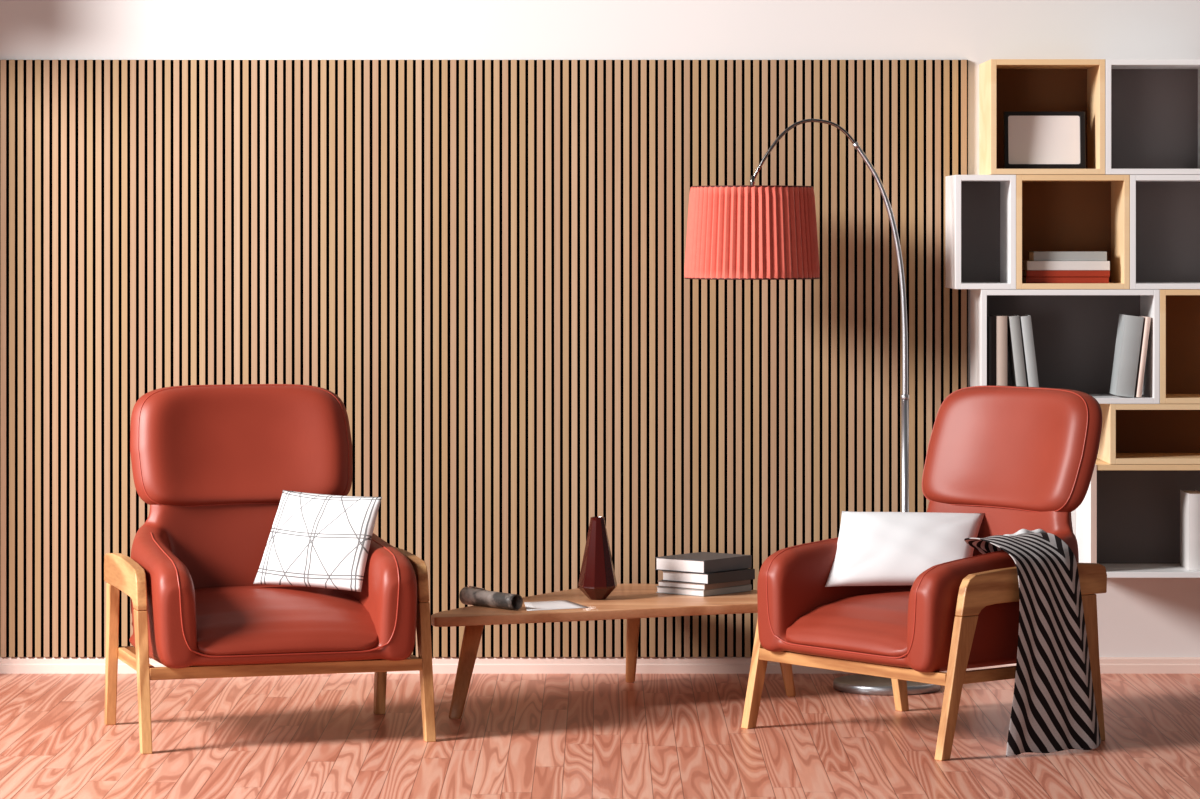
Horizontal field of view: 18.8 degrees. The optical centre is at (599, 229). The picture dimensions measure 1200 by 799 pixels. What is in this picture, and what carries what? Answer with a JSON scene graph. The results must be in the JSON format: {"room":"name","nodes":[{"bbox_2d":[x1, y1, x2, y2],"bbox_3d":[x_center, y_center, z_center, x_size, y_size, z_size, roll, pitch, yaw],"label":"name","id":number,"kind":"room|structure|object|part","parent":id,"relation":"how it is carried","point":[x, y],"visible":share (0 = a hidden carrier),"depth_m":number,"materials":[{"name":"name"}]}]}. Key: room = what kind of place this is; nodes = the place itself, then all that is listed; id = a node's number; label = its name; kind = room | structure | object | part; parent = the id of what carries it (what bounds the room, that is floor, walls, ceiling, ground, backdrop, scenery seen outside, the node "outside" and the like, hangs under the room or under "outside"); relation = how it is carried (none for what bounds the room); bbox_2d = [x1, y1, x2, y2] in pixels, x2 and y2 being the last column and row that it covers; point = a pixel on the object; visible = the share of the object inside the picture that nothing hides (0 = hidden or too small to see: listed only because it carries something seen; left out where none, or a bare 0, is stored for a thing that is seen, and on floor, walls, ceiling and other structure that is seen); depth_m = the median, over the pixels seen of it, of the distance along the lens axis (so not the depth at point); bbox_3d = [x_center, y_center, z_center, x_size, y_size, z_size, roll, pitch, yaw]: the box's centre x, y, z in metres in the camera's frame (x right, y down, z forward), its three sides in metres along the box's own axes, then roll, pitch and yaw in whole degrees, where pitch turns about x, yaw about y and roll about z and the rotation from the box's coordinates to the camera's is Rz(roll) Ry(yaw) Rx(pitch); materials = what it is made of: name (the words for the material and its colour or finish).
{"room":"living room","nodes":[
{"label":"living room","id":0,"kind":"room"},
{"bbox_2d":[0,674,1199,798],"bbox_3d":[0.900,1.575,8.250,8.200,0.050,9.100,0,0,0],"label":"floor","id":1,"kind":"structure","parent":0,"point":[312,736],"depth_m":11.02,"materials":[{"name":"red wood"}]},
{"bbox_2d":[104,384,435,753],"bbox_3d":[-1.048,1.022,11.264,0.898,1.055,0.844,0,0,-17],"label":"armchair","id":2,"kind":"object","parent":1,"relation":"on","point":[213,465],"visible":0.95,"depth_m":11.33,"materials":[{"name":"red leather"}]},
{"bbox_3d":[-1.524,1.327,11.341,0.032,0.447,0.109,0,0,-17],"label":"leg","id":3,"kind":"part","parent":2,"relation":"part of","materials":[{"name":"brown wood"}]},
{"bbox_3d":[-1.453,1.068,11.107,0.032,0.134,0.613,0,0,-17],"label":"arm rail","id":4,"kind":"part","parent":2,"relation":"part of","materials":[{"name":"brown wood"}]},
{"bbox_3d":[-1.361,1.343,10.806,0.032,0.415,0.152,0,0,-17],"label":"leg","id":5,"kind":"part","parent":2,"relation":"part of","materials":[{"name":"brown wood"}]},
{"bbox_2d":[194,585,377,654],"bbox_3d":[-1.015,1.192,11.156,0.590,0.147,0.600,0,0,-17],"label":"seat cushion","id":6,"kind":"object","parent":2,"relation":"on","point":[229,619],"depth_m":10.97,"materials":[{"name":"leather"}]},
{"bbox_2d":[253,490,381,591],"bbox_3d":[-0.872,0.964,11.278,0.440,0.287,0.143,0,0,37],"label":"cushion","id":7,"kind":"object","parent":2,"relation":"on","point":[315,540],"visible":1,"depth_m":11.23,"materials":[{"name":"white fabric"}]},
{"bbox_3d":[-0.696,1.327,11.594,0.032,0.447,0.109,0,0,-17],"label":"leg","id":8,"kind":"part","parent":2,"relation":"part of","materials":[{"name":"brown wood"}]},
{"bbox_3d":[-0.625,1.068,11.360,0.032,0.134,0.613,0,0,-17],"label":"arm rail","id":9,"kind":"part","parent":2,"relation":"part of","materials":[{"name":"brown wood"}]},
{"bbox_3d":[-0.533,1.343,11.060,0.032,0.415,0.152,0,0,-17],"label":"leg","id":10,"kind":"part","parent":2,"relation":"part of","materials":[{"name":"brown wood"}]},
{"bbox_2d":[431,584,795,718],"bbox_3d":[0.001,1.387,12.112,1.454,0.325,0.786,0,0,-23],"label":"coffee table","id":11,"kind":"object","parent":1,"relation":"on","point":[631,602],"visible":0.6,"depth_m":11.80,"materials":[{"name":"brown wood"}]},
{"bbox_3d":[-0.422,1.403,11.600,0.070,0.294,0.196,0,0,20],"label":"leg","id":12,"kind":"part","parent":11,"relation":"part of","materials":[{"name":"brown wood"}]},
{"bbox_2d":[459,585,522,609],"bbox_3d":[-0.350,1.194,11.789,0.073,0.061,0.264,0,0,-42],"label":"magazine","id":13,"kind":"object","parent":11,"relation":"on","point":[470,595],"visible":1,"depth_m":11.76,"materials":[{"name":"paper"}]},
{"bbox_2d":[524,600,589,610],"bbox_3d":[-0.173,1.224,11.835,0.225,0.002,0.283,0,0,-19],"label":"paper sheet","id":14,"kind":"object","parent":11,"relation":"on","point":[560,604],"visible":1,"depth_m":11.83,"materials":[{"name":"white paper"}]},
{"bbox_2d":[578,517,616,599],"bbox_3d":[-0.008,1.089,12.044,0.132,0.272,0.126,0,0,-9],"label":"vase","id":15,"kind":"object","parent":11,"relation":"on","point":[597,579],"visible":1,"depth_m":12.01,"materials":[{"name":"red ceramic"}]},
{"bbox_3d":[0.115,1.403,12.403,0.056,0.294,0.121,0,0,0],"label":"leg","id":16,"kind":"part","parent":11,"relation":"part of","materials":[{"name":"brown wood"}]},
{"bbox_2d":[656,584,751,596],"bbox_3d":[0.352,1.214,12.286,0.206,0.022,0.262,0,0,40],"label":"book","id":17,"kind":"object","parent":11,"relation":"on","point":[742,588],"visible":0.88,"depth_m":12.20,"materials":[{"name":"white paper"}]},
{"bbox_2d":[657,580,749,589],"bbox_3d":[0.352,1.193,12.283,0.201,0.019,0.258,0,0,38],"label":"book","id":18,"kind":"object","parent":17,"relation":"on","point":[672,584],"visible":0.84,"depth_m":12.19,"materials":[{"name":"white paper"}]},
{"bbox_2d":[662,568,754,583],"bbox_3d":[0.366,1.165,12.272,0.206,0.035,0.245,0,0,42],"label":"book","id":19,"kind":"object","parent":18,"relation":"on","point":[740,574],"visible":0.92,"depth_m":12.19,"materials":[{"name":"white paper"}]},
{"bbox_2d":[655,552,751,573],"bbox_3d":[0.351,1.126,12.288,0.209,0.043,0.266,0,0,39],"label":"book","id":20,"kind":"object","parent":19,"relation":"on","point":[698,562],"visible":1,"depth_m":12.21,"materials":[{"name":"grey paper"}]},
{"bbox_3d":[0.605,1.403,12.080,0.092,0.294,0.055,0,0,0],"label":"leg","id":21,"kind":"part","parent":11,"relation":"part of","materials":[{"name":"brown wood"}]},
{"bbox_2d":[684,119,940,694],"bbox_3d":[0.718,0.588,12.260,0.865,1.924,0.457,0,0,0],"label":"arc floor lamp","id":22,"kind":"object","parent":1,"relation":"on","point":[735,232],"visible":0.98,"depth_m":12.09,"materials":[{"name":"fabric"}]},
{"bbox_3d":[0.513,0.008,12.260,0.457,0.307,0.457,0,0,0],"label":"lamp shade","id":23,"kind":"part","parent":22,"relation":"part of","materials":[{"name":"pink fabric"}]},
{"bbox_3d":[0.691,-0.273,12.260,0.356,0.206,0.012,0,0,0],"label":"arc rod","id":24,"kind":"part","parent":22,"relation":"part of","materials":[{"name":"metal"}]},
{"bbox_2d":[741,386,1106,760],"bbox_3d":[1.048,1.022,11.208,0.844,1.055,0.898,0,0,-39],"label":"armchair","id":25,"kind":"object","parent":1,"relation":"on","point":[1020,457],"visible":0.8,"depth_m":11.15,"materials":[{"name":"red leather"}]},
{"bbox_3d":[0.507,1.343,11.332,0.152,0.415,0.032,0,0,-38],"label":"leg","id":26,"kind":"part","parent":25,"relation":"part of","materials":[{"name":"brown wood"}]},
{"bbox_2d":[786,588,910,656],"bbox_3d":[0.960,1.192,11.138,0.600,0.147,0.590,0,0,-38],"label":"seat cushion","id":27,"kind":"object","parent":25,"relation":"on","point":[824,622],"depth_m":11.06,"materials":[{"name":"leather"}]},
{"bbox_3d":[0.945,1.327,11.679,0.109,0.447,0.032,0,0,-38],"label":"leg","id":28,"kind":"part","parent":25,"relation":"part of","materials":[{"name":"brown wood"}]},
{"bbox_2d":[825,511,984,586],"bbox_3d":[0.953,0.997,11.332,0.493,0.225,0.197,0,0,6],"label":"cushion","id":29,"kind":"object","parent":25,"relation":"on","point":[874,548],"visible":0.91,"depth_m":11.29,"materials":[{"name":"white fabric"}]},
{"bbox_3d":[1.046,1.343,10.654,0.152,0.415,0.032,0,0,-38],"label":"leg","id":30,"kind":"part","parent":25,"relation":"part of","materials":[{"name":"brown wood"}]},
{"bbox_3d":[1.292,1.068,10.849,0.613,0.134,0.032,0,0,-38],"label":"arm rail","id":31,"kind":"part","parent":25,"relation":"part of","materials":[{"name":"brown wood"}]},
{"bbox_2d":[964,529,1100,756],"bbox_3d":[1.295,1.227,10.894,0.405,0.639,0.324,0,0,-29],"label":"throw blanket","id":32,"kind":"object","parent":25,"relation":"on","point":[1054,706],"visible":0.98,"depth_m":10.80,"materials":[{"name":"black fabric"}]},
{"bbox_3d":[1.484,1.327,11.002,0.109,0.447,0.032,0,0,-38],"label":"leg","id":33,"kind":"part","parent":25,"relation":"part of","materials":[{"name":"brown wood"}]},
{"bbox_2d":[0,0,1199,656],"bbox_3d":[1.290,0.100,12.760,7.420,2.900,0.120,0,0,0],"label":"wall","id":34,"kind":"structure","parent":0,"point":[1137,617],"depth_m":12.70,"materials":[{"name":"white paint"}]},
{"bbox_2d":[0,60,966,656],"bbox_3d":[-0.542,0.449,12.685,3.648,2.087,0.013,0,0,0],"label":"slatted wall panel","id":35,"kind":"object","parent":34,"relation":"attached to","point":[3,63],"depth_m":12.68,"materials":[{"name":"brown wood"}]},
{"bbox_2d":[0,657,1199,673],"bbox_3d":[1.290,1.522,12.691,7.419,0.056,0.018,0,0,0],"label":"baseboard","id":36,"kind":"structure","parent":34,"relation":"attached to","point":[8,665],"depth_m":12.68,"materials":[{"name":"white wood"}]},
{"bbox_2d":[945,175,1015,288],"bbox_3d":[1.309,0.007,12.509,0.206,0.388,0.380,0,0,0],"label":"shelf box","id":37,"kind":"object","parent":34,"relation":"attached to","point":[980,210],"visible":1,"depth_m":12.63,"materials":[{"name":"white paint"}]},
{"bbox_3d":[1.216,0.007,12.509,0.020,0.388,0.380,0,0,0],"label":"panel","id":38,"kind":"part","parent":37,"relation":"part of","materials":[{"name":"white paint"}]},
{"bbox_3d":[1.309,0.007,12.639,0.166,0.349,0.010,0,0,0],"label":"panel","id":39,"kind":"part","parent":37,"relation":"part of","materials":[{"name":"grey wood"}]},
{"bbox_3d":[1.309,-0.178,12.509,0.166,0.020,0.380,0,0,0],"label":"panel","id":40,"kind":"part","parent":37,"relation":"part of","materials":[{"name":"white paint"}]},
{"bbox_3d":[1.309,0.191,12.509,0.166,0.020,0.380,0,0,0],"label":"panel","id":41,"kind":"part","parent":37,"relation":"part of","materials":[{"name":"white paint"}]},
{"bbox_3d":[1.402,0.007,12.509,0.020,0.388,0.380,0,0,0],"label":"panel","id":42,"kind":"part","parent":37,"relation":"part of","materials":[{"name":"white paint"}]},
{"bbox_2d":[979,59,1104,174],"bbox_3d":[1.521,-0.384,12.509,0.388,0.391,0.380,0,0,0],"label":"shelf box","id":43,"kind":"object","parent":34,"relation":"attached to","point":[1004,84],"visible":0.8,"depth_m":12.62,"materials":[{"name":"brown wood"}]},
{"bbox_3d":[1.336,-0.384,12.509,0.020,0.391,0.380,0,0,0],"label":"panel","id":44,"kind":"part","parent":43,"relation":"part of","materials":[{"name":"brown wood"}]},
{"bbox_3d":[1.521,-0.384,12.639,0.349,0.352,0.010,0,0,0],"label":"panel","id":45,"kind":"part","parent":43,"relation":"part of","materials":[{"name":"brown wood"}]},
{"bbox_2d":[1003,111,1085,168],"bbox_3d":[1.520,-0.307,12.414,0.278,0.196,0.039,0,0,0],"label":"picture frame","id":46,"kind":"object","parent":43,"relation":"on","point":[1032,139],"visible":1,"depth_m":12.40,"materials":[{"name":"black plastic"}]},
{"bbox_3d":[1.521,-0.198,12.509,0.349,0.020,0.380,0,0,0],"label":"panel","id":47,"kind":"part","parent":43,"relation":"part of","materials":[{"name":"brown wood"}]},
{"bbox_3d":[1.521,-0.570,12.509,0.349,0.020,0.380,0,0,0],"label":"panel","id":48,"kind":"part","parent":43,"relation":"part of","materials":[{"name":"brown wood"}]},
{"bbox_3d":[1.705,-0.384,12.509,0.020,0.391,0.380,0,0,0],"label":"panel","id":49,"kind":"part","parent":43,"relation":"part of","materials":[{"name":"brown wood"}]},
{"bbox_2d":[970,289,1159,403],"bbox_3d":[1.597,0.396,12.509,0.606,0.388,0.380,0,0,0],"label":"shelf box","id":50,"kind":"object","parent":34,"relation":"attached to","point":[1074,330],"visible":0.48,"depth_m":12.63,"materials":[{"name":"white paint"}]},
{"bbox_3d":[1.303,0.396,12.509,0.020,0.388,0.380,0,0,0],"label":"panel","id":51,"kind":"part","parent":50,"relation":"part of","materials":[{"name":"white paint"}]},
{"bbox_2d":[987,315,995,385],"bbox_3d":[1.332,0.431,12.412,0.026,0.278,0.154,0,0,0],"label":"book","id":52,"kind":"object","parent":50,"relation":"on","point":[991,320],"visible":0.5,"depth_m":12.34,"materials":[{"name":"black paper"}]},
{"bbox_2d":[993,315,1006,385],"bbox_3d":[1.366,0.431,12.412,0.037,0.278,0.154,0,0,0],"label":"book","id":53,"kind":"object","parent":50,"relation":"on","point":[1001,321],"visible":0.58,"depth_m":12.34,"materials":[{"name":"beige paper"}]},
{"bbox_2d":[1007,315,1026,386],"bbox_3d":[1.423,0.430,12.412,0.065,0.279,0.154,0,0,0],"label":"book","id":54,"kind":"object","parent":50,"relation":"on","point":[1014,338],"visible":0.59,"depth_m":12.34,"materials":[{"name":"grey paper"}]},
{"bbox_2d":[1019,314,1038,386],"bbox_3d":[1.463,0.430,12.412,0.066,0.280,0.154,0,0,0],"label":"book","id":55,"kind":"object","parent":50,"relation":"on","point":[1025,321],"visible":0.56,"depth_m":12.34,"materials":[{"name":"grey paper"}]},
{"bbox_3d":[1.597,0.396,12.639,0.567,0.349,0.010,0,0,0],"label":"panel","id":56,"kind":"part","parent":50,"relation":"part of","materials":[{"name":"grey wood"}]},
{"bbox_3d":[1.597,0.212,12.509,0.567,0.020,0.380,0,0,0],"label":"panel","id":57,"kind":"part","parent":50,"relation":"part of","materials":[{"name":"white paint"}]},
{"bbox_3d":[1.597,0.580,12.509,0.567,0.020,0.380,0,0,0],"label":"panel","id":58,"kind":"part","parent":50,"relation":"part of","materials":[{"name":"white paint"}]},
{"bbox_2d":[1110,314,1143,397],"bbox_3d":[1.801,0.429,12.412,0.096,0.281,0.154,0,0,0],"label":"book","id":59,"kind":"object","parent":50,"relation":"on","point":[1129,330],"visible":1,"depth_m":12.34,"materials":[{"name":"grey paper"}]},
{"bbox_2d":[1134,316,1150,397],"bbox_3d":[1.848,0.432,12.412,0.050,0.275,0.154,0,0,0],"label":"book","id":60,"kind":"object","parent":50,"relation":"on","point":[1146,322],"visible":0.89,"depth_m":12.34,"materials":[{"name":"beige paper"}]},
{"bbox_3d":[1.890,0.396,12.509,0.020,0.388,0.380,0,0,0],"label":"panel","id":61,"kind":"part","parent":50,"relation":"part of","materials":[{"name":"white paint"}]},
{"bbox_2d":[1016,175,1129,288],"bbox_3d":[1.606,0.007,12.509,0.385,0.388,0.380,0,0,0],"label":"shelf box","id":62,"kind":"object","parent":34,"relation":"attached to","point":[1054,212],"visible":0.7,"depth_m":12.63,"materials":[{"name":"brown wood"}]},
{"bbox_3d":[1.423,0.007,12.509,0.020,0.388,0.380,0,0,0],"label":"panel","id":63,"kind":"part","parent":62,"relation":"part of","materials":[{"name":"brown wood"}]},
{"bbox_2d":[1022,276,1108,282],"bbox_3d":[1.594,0.171,12.458,0.283,0.021,0.162,0,0,0],"label":"book","id":64,"kind":"object","parent":62,"relation":"on","point":[1024,279],"visible":0.84,"depth_m":12.38,"materials":[{"name":"red paper"}]},
{"bbox_2d":[1022,270,1109,276],"bbox_3d":[1.596,0.149,12.454,0.285,0.021,0.162,0,0,0],"label":"book","id":65,"kind":"object","parent":64,"relation":"on","point":[1026,273],"visible":0.93,"depth_m":12.37,"materials":[{"name":"red paper"}]},
{"bbox_2d":[1022,261,1109,269],"bbox_3d":[1.597,0.122,12.456,0.283,0.032,0.162,0,0,0],"label":"book","id":66,"kind":"object","parent":65,"relation":"on","point":[1027,265],"visible":0.92,"depth_m":12.37,"materials":[{"name":"white paper"}]},
{"bbox_2d":[1028,251,1106,260],"bbox_3d":[1.605,0.089,12.464,0.250,0.032,0.162,0,0,0],"label":"book","id":67,"kind":"object","parent":66,"relation":"on","point":[1033,255],"visible":1,"depth_m":12.38,"materials":[{"name":"grey paper"}]},
{"bbox_3d":[1.606,0.007,12.639,0.346,0.349,0.010,0,0,0],"label":"panel","id":68,"kind":"part","parent":62,"relation":"part of","materials":[{"name":"brown wood"}]},
{"bbox_3d":[1.606,-0.178,12.509,0.346,0.020,0.380,0,0,0],"label":"panel","id":69,"kind":"part","parent":62,"relation":"part of","materials":[{"name":"brown wood"}]},
{"bbox_3d":[1.606,0.191,12.509,0.346,0.020,0.380,0,0,0],"label":"panel","id":70,"kind":"part","parent":62,"relation":"part of","materials":[{"name":"brown wood"}]},
{"bbox_3d":[1.788,0.007,12.509,0.020,0.388,0.380,0,0,0],"label":"panel","id":71,"kind":"part","parent":62,"relation":"part of","materials":[{"name":"brown wood"}]},
{"bbox_2d":[1076,458,1199,577],"bbox_3d":[1.956,0.988,12.508,0.580,0.384,0.382,0,0,0],"label":"shelf box","id":72,"kind":"object","parent":34,"relation":"attached to","point":[1128,516],"visible":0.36,"depth_m":12.63,"materials":[{"name":"white paint"}]},
{"bbox_3d":[1.676,0.988,12.509,0.020,0.384,0.380,0,0,0],"label":"panel","id":73,"kind":"part","parent":72,"relation":"part of","materials":[{"name":"white paint"}]},
{"bbox_3d":[1.956,0.806,12.509,0.541,0.020,0.380,0,0,0],"label":"panel","id":74,"kind":"part","parent":72,"relation":"part of","materials":[{"name":"brown wood"}]},
{"bbox_3d":[1.956,0.988,12.639,0.541,0.345,0.010,0,0,0],"label":"panel","id":75,"kind":"part","parent":72,"relation":"part of","materials":[{"name":"grey wood"}]},
{"bbox_3d":[1.956,1.171,12.509,0.541,0.020,0.380,0,0,0],"label":"panel","id":76,"kind":"part","parent":72,"relation":"part of","materials":[{"name":"white paint"}]},
{"bbox_2d":[1180,490,1199,570],"bbox_3d":[2.036,1.030,12.467,0.054,0.261,0.204,0,0,0],"label":"book","id":77,"kind":"object","parent":72,"relation":"on","point":[1189,500],"visible":1,"depth_m":12.37,"materials":[{"name":"white paper"}]},
{"bbox_2d":[1097,404,1199,463],"bbox_3d":[2.028,0.693,12.509,0.593,0.204,0.380,0,0,0],"label":"shelf box","id":78,"kind":"object","parent":34,"relation":"attached to","point":[1130,433],"visible":0.74,"depth_m":12.63,"materials":[{"name":"brown wood"}]},
{"bbox_3d":[1.741,0.693,12.509,0.020,0.204,0.380,0,0,0],"label":"panel","id":79,"kind":"part","parent":78,"relation":"part of","materials":[{"name":"brown wood"}]},
{"bbox_3d":[2.028,0.601,12.509,0.554,0.020,0.380,0,0,0],"label":"panel","id":80,"kind":"part","parent":78,"relation":"part of","materials":[{"name":"brown wood"}]},
{"bbox_3d":[2.028,0.785,12.509,0.554,0.020,0.380,0,0,0],"label":"panel","id":81,"kind":"part","parent":78,"relation":"part of","materials":[{"name":"brown wood"}]},
{"bbox_3d":[2.028,0.693,12.639,0.554,0.165,0.010,0,0,0],"label":"panel","id":82,"kind":"part","parent":78,"relation":"part of","materials":[{"name":"brown wood"}]},
{"bbox_2d":[1104,59,1199,174],"bbox_3d":[1.908,-0.384,12.509,0.384,0.391,0.380,0,0,0],"label":"shelf box","id":83,"kind":"object","parent":34,"relation":"attached to","point":[1152,106],"visible":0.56,"depth_m":12.63,"materials":[{"name":"white paint"}]},
{"bbox_3d":[1.726,-0.384,12.509,0.020,0.391,0.380,0,0,0],"label":"panel","id":84,"kind":"part","parent":83,"relation":"part of","materials":[{"name":"white paint"}]},
{"bbox_3d":[1.908,-0.198,12.509,0.345,0.020,0.380,0,0,0],"label":"panel","id":85,"kind":"part","parent":83,"relation":"part of","materials":[{"name":"white paint"}]},
{"bbox_3d":[1.908,-0.570,12.509,0.345,0.020,0.380,0,0,0],"label":"panel","id":86,"kind":"part","parent":83,"relation":"part of","materials":[{"name":"white paint"}]},
{"bbox_3d":[2.090,-0.384,12.509,0.020,0.391,0.380,0,0,0],"label":"panel","id":87,"kind":"part","parent":83,"relation":"part of","materials":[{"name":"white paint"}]},
{"bbox_2d":[1130,175,1199,288],"bbox_3d":[1.992,0.007,12.509,0.386,0.388,0.380,0,0,0],"label":"shelf box","id":88,"kind":"object","parent":34,"relation":"attached to","point":[1164,209],"visible":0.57,"depth_m":12.63,"materials":[{"name":"white paint"}]},
{"bbox_3d":[1.809,0.007,12.509,0.020,0.388,0.380,0,0,0],"label":"panel","id":89,"kind":"part","parent":88,"relation":"part of","materials":[{"name":"white paint"}]},
{"bbox_3d":[1.992,-0.178,12.509,0.347,0.020,0.380,0,0,0],"label":"panel","id":90,"kind":"part","parent":88,"relation":"part of","materials":[{"name":"white paint"}]},
{"bbox_3d":[1.992,0.191,12.509,0.347,0.020,0.380,0,0,0],"label":"panel","id":91,"kind":"part","parent":88,"relation":"part of","materials":[{"name":"white paint"}]},
{"bbox_2d":[1159,289,1199,403],"bbox_3d":[2.096,0.396,12.509,0.389,0.388,0.380,0,0,0],"label":"shelf box","id":92,"kind":"object","parent":34,"relation":"attached to","point":[1179,308],"visible":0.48,"depth_m":12.63,"materials":[{"name":"brown wood"}]},
{"bbox_3d":[1.911,0.396,12.509,0.020,0.388,0.380,0,0,0],"label":"panel","id":93,"kind":"part","parent":92,"relation":"part of","materials":[{"name":"brown wood"}]},
{"bbox_3d":[2.096,0.212,12.509,0.350,0.020,0.380,0,0,0],"label":"panel","id":94,"kind":"part","parent":92,"relation":"part of","materials":[{"name":"brown wood"}]},
{"bbox_3d":[2.096,0.580,12.509,0.350,0.020,0.380,0,0,0],"label":"panel","id":95,"kind":"part","parent":92,"relation":"part of","materials":[{"name":"brown wood"}]}
]}

